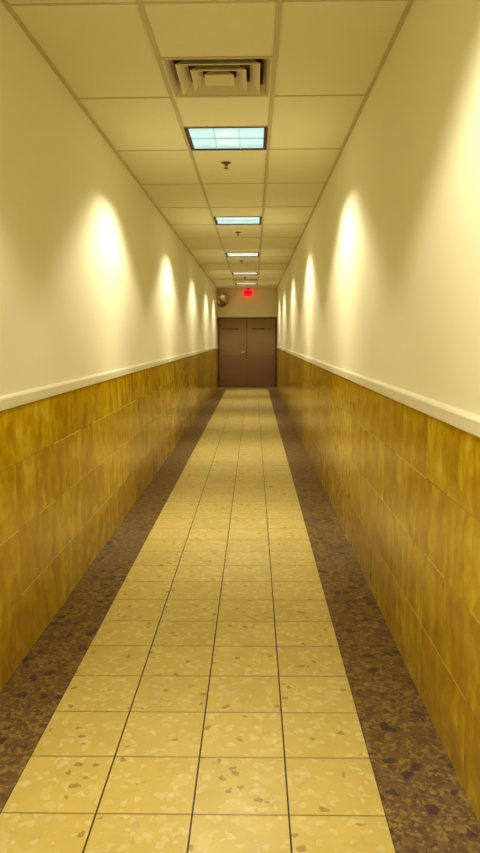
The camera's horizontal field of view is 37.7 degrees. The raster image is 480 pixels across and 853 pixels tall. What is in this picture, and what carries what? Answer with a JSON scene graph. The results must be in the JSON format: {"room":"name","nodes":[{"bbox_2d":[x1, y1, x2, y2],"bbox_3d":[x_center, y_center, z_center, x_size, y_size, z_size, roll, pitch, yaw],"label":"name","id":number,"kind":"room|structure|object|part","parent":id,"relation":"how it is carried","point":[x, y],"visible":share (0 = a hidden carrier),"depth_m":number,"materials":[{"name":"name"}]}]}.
{"room":"corridor","nodes":[
{"label":"corridor","id":0,"kind":"room"},
{"bbox_2d":[0,1,217,395],"bbox_3d":[-1.008,-1.024,7.476,0.120,3.149,28.450,0,7,1],"label":"wall","id":1,"kind":"structure","parent":0,"point":[94,279],"depth_m":4.24,"materials":[{"name":"beige paint"}]},
{"bbox_2d":[0,348,217,690],"bbox_3d":[-0.940,-0.037,7.499,0.010,1.186,28.050,0,7,1],"label":"wainscot","id":2,"kind":"structure","parent":1,"relation":"attached to","point":[75,463],"depth_m":4.19,"materials":[{"name":"orange stone"}]},
{"bbox_2d":[0,346,217,410],"bbox_3d":[-0.937,-0.656,7.421,0.022,0.060,28.050,0,7,1],"label":"chair rail","id":3,"kind":"object","parent":1,"relation":"attached to","point":[12,400],"visible":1,"depth_m":4.17,"materials":[{"name":"beige paint"}]},
{"bbox_2d":[7,0,407,288],"bbox_3d":[-0.059,-2.388,7.185,1.796,0.018,28.050,0,7,1],"label":"ceiling","id":4,"kind":"structure","parent":0,"point":[325,48],"depth_m":4.35,"materials":[{"name":"tile"}]},
{"bbox_2d":[0,0,413,288],"bbox_3d":[-0.059,-2.376,7.187,1.796,0.007,28.050,0,7,1],"label":"grid","id":5,"kind":"object","parent":4,"relation":"attached to","point":[139,3],"visible":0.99,"depth_m":4.26,"materials":[{"name":"beige metal"}]},
{"bbox_2d":[161,58,272,97],"bbox_3d":[-0.117,-2.064,3.975,0.586,0.207,0.597,0,7,1],"label":"ceiling vent","id":6,"kind":"object","parent":4,"relation":"in","point":[198,77],"visible":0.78,"depth_m":4.00,"materials":[{"name":"beige metal"}]},
{"bbox_3d":[-0.116,-1.985,3.985,0.164,0.048,0.164,0,7,1],"label":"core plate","id":7,"kind":"part","parent":6,"relation":"part of","materials":[{"name":"beige metal"}]},
{"bbox_2d":[184,127,267,150],"bbox_3d":[-0.093,-2.174,5.190,0.586,0.110,0.597,0,7,1],"label":"ceiling light","id":8,"kind":"object","parent":4,"relation":"attached to","point":[201,138],"visible":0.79,"depth_m":5.19,"materials":[{"name":"grey plastic"}]},
{"bbox_2d":[221,161,230,168],"bbox_3d":[-0.117,-2.191,5.905,0.080,0.052,0.080,0,7,1],"label":"sprinkler head","id":9,"kind":"object","parent":4,"relation":"attached to","point":[226,163],"visible":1,"depth_m":5.89},
{"bbox_2d":[214,217,261,224],"bbox_3d":[-0.022,-2.632,8.818,0.586,0.110,0.597,0,7,1],"label":"ceiling light","id":10,"kind":"object","parent":4,"relation":"attached to","point":[218,220],"visible":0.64,"depth_m":8.83,"materials":[{"name":"grey plastic"}]},
{"bbox_2d":[226,253,258,256],"bbox_3d":[0.048,-3.091,12.446,0.586,0.110,0.597,0,7,1],"label":"ceiling light","id":11,"kind":"object","parent":4,"relation":"attached to","point":[227,254],"visible":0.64,"depth_m":12.46,"materials":[{"name":"grey plastic"}]},
{"bbox_2d":[232,272,257,274],"bbox_3d":[0.119,-3.549,16.074,0.586,0.110,0.597,0,7,1],"label":"ceiling light","id":12,"kind":"object","parent":4,"relation":"attached to","point":[233,273],"visible":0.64,"depth_m":16.15,"materials":[{"name":"grey plastic"}]},
{"bbox_2d":[234,279,257,280],"bbox_3d":[0.154,-3.820,17.883,0.586,0.207,0.597,0,7,1],"label":"ceiling vent","id":13,"kind":"object","parent":4,"relation":"in","point":[234,279],"visible":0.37,"depth_m":17.91,"materials":[{"name":"beige metal"}]},
{"bbox_2d":[236,283,256,284],"bbox_3d":[0.177,-3.930,19.098,0.586,0.110,0.597,0,7,1],"label":"ceiling light","id":14,"kind":"object","parent":4,"relation":"attached to","point":[236,283],"visible":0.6,"depth_m":19.21,"materials":[{"name":"grey plastic"}]},
{"bbox_2d":[244,288,252,296],"bbox_3d":[0.241,-3.993,20.954,0.270,0.244,0.270,0,7,1],"label":"warning light","id":15,"kind":"object","parent":4,"relation":"attached to","point":[248,292],"visible":1,"depth_m":20.87,"materials":[{"name":"red plastic"}]},
{"bbox_2d":[0,387,479,852],"bbox_3d":[-0.043,0.561,7.658,1.996,0.050,28.450,0,7,1],"label":"floor","id":16,"kind":"structure","parent":0,"point":[226,674],"depth_m":2.96,"materials":[{"name":"tile"}]},
{"bbox_2d":[217,289,276,386],"bbox_3d":[0.221,-2.785,21.394,1.796,3.149,0.250,0,7,1],"label":"wall","id":17,"kind":"structure","parent":0,"point":[263,302],"depth_m":21.15,"materials":[{"name":"beige paint"}]},
{"bbox_2d":[217,293,229,306],"bbox_3d":[-0.510,-3.761,20.925,0.456,0.420,0.258,-4,8,-26],"label":"convex mirror","id":18,"kind":"object","parent":17,"relation":"attached to","point":[223,299],"visible":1,"depth_m":20.85,"materials":[{"name":"silver glass"}]},
{"bbox_2d":[219,319,246,386],"bbox_3d":[-0.205,-2.229,21.338,0.844,2.040,0.107,0,7,1],"label":"door","id":19,"kind":"structure","parent":17,"relation":"in","point":[232,332],"depth_m":21.34,"materials":[{"name":"brown paint"}]},
{"bbox_3d":[-0.206,-1.700,21.412,0.790,0.935,0.003,0,7,1],"label":"kick plate","id":20,"kind":"part","parent":19,"relation":"part of","materials":[{"name":"brown metal"}]},
{"bbox_2d":[218,317,276,386],"bbox_3d":[0.221,-2.251,21.351,1.776,2.100,0.070,0,7,1],"label":"door frame","id":21,"kind":"structure","parent":17,"relation":"attached to","point":[275,318],"depth_m":21.26,"materials":[{"name":"brown metal"}]},
{"bbox_2d":[247,319,274,386],"bbox_3d":[0.640,-2.234,21.344,0.859,2.040,0.061,0,7,1],"label":"door","id":22,"kind":"structure","parent":17,"relation":"in","point":[260,332],"depth_m":21.33,"materials":[{"name":"brown paint"}]},
{"bbox_3d":[0.641,-1.702,21.395,0.816,0.935,0.003,0,7,1],"label":"kick plate","id":23,"kind":"part","parent":22,"relation":"part of","materials":[{"name":"brown metal"}]},
{"bbox_2d":[277,0,479,415],"bbox_3d":[0.908,-1.028,7.439,0.120,3.149,28.450,0,7,1],"label":"wall","id":24,"kind":"structure","parent":0,"point":[381,282],"depth_m":3.17,"materials":[{"name":"beige paint"}]},
{"bbox_2d":[276,346,479,437],"bbox_3d":[0.837,-0.660,7.386,0.022,0.060,28.050,0,7,1],"label":"chair rail","id":25,"kind":"object","parent":24,"relation":"attached to","point":[469,422],"visible":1,"depth_m":3.00,"materials":[{"name":"beige paint"}]},
{"bbox_2d":[277,348,479,823],"bbox_3d":[0.845,-0.042,7.464,0.010,1.186,28.050,0,7,1],"label":"wainscot","id":26,"kind":"structure","parent":24,"relation":"attached to","point":[401,482],"depth_m":3.06,"materials":[{"name":"orange stone"}]}
]}

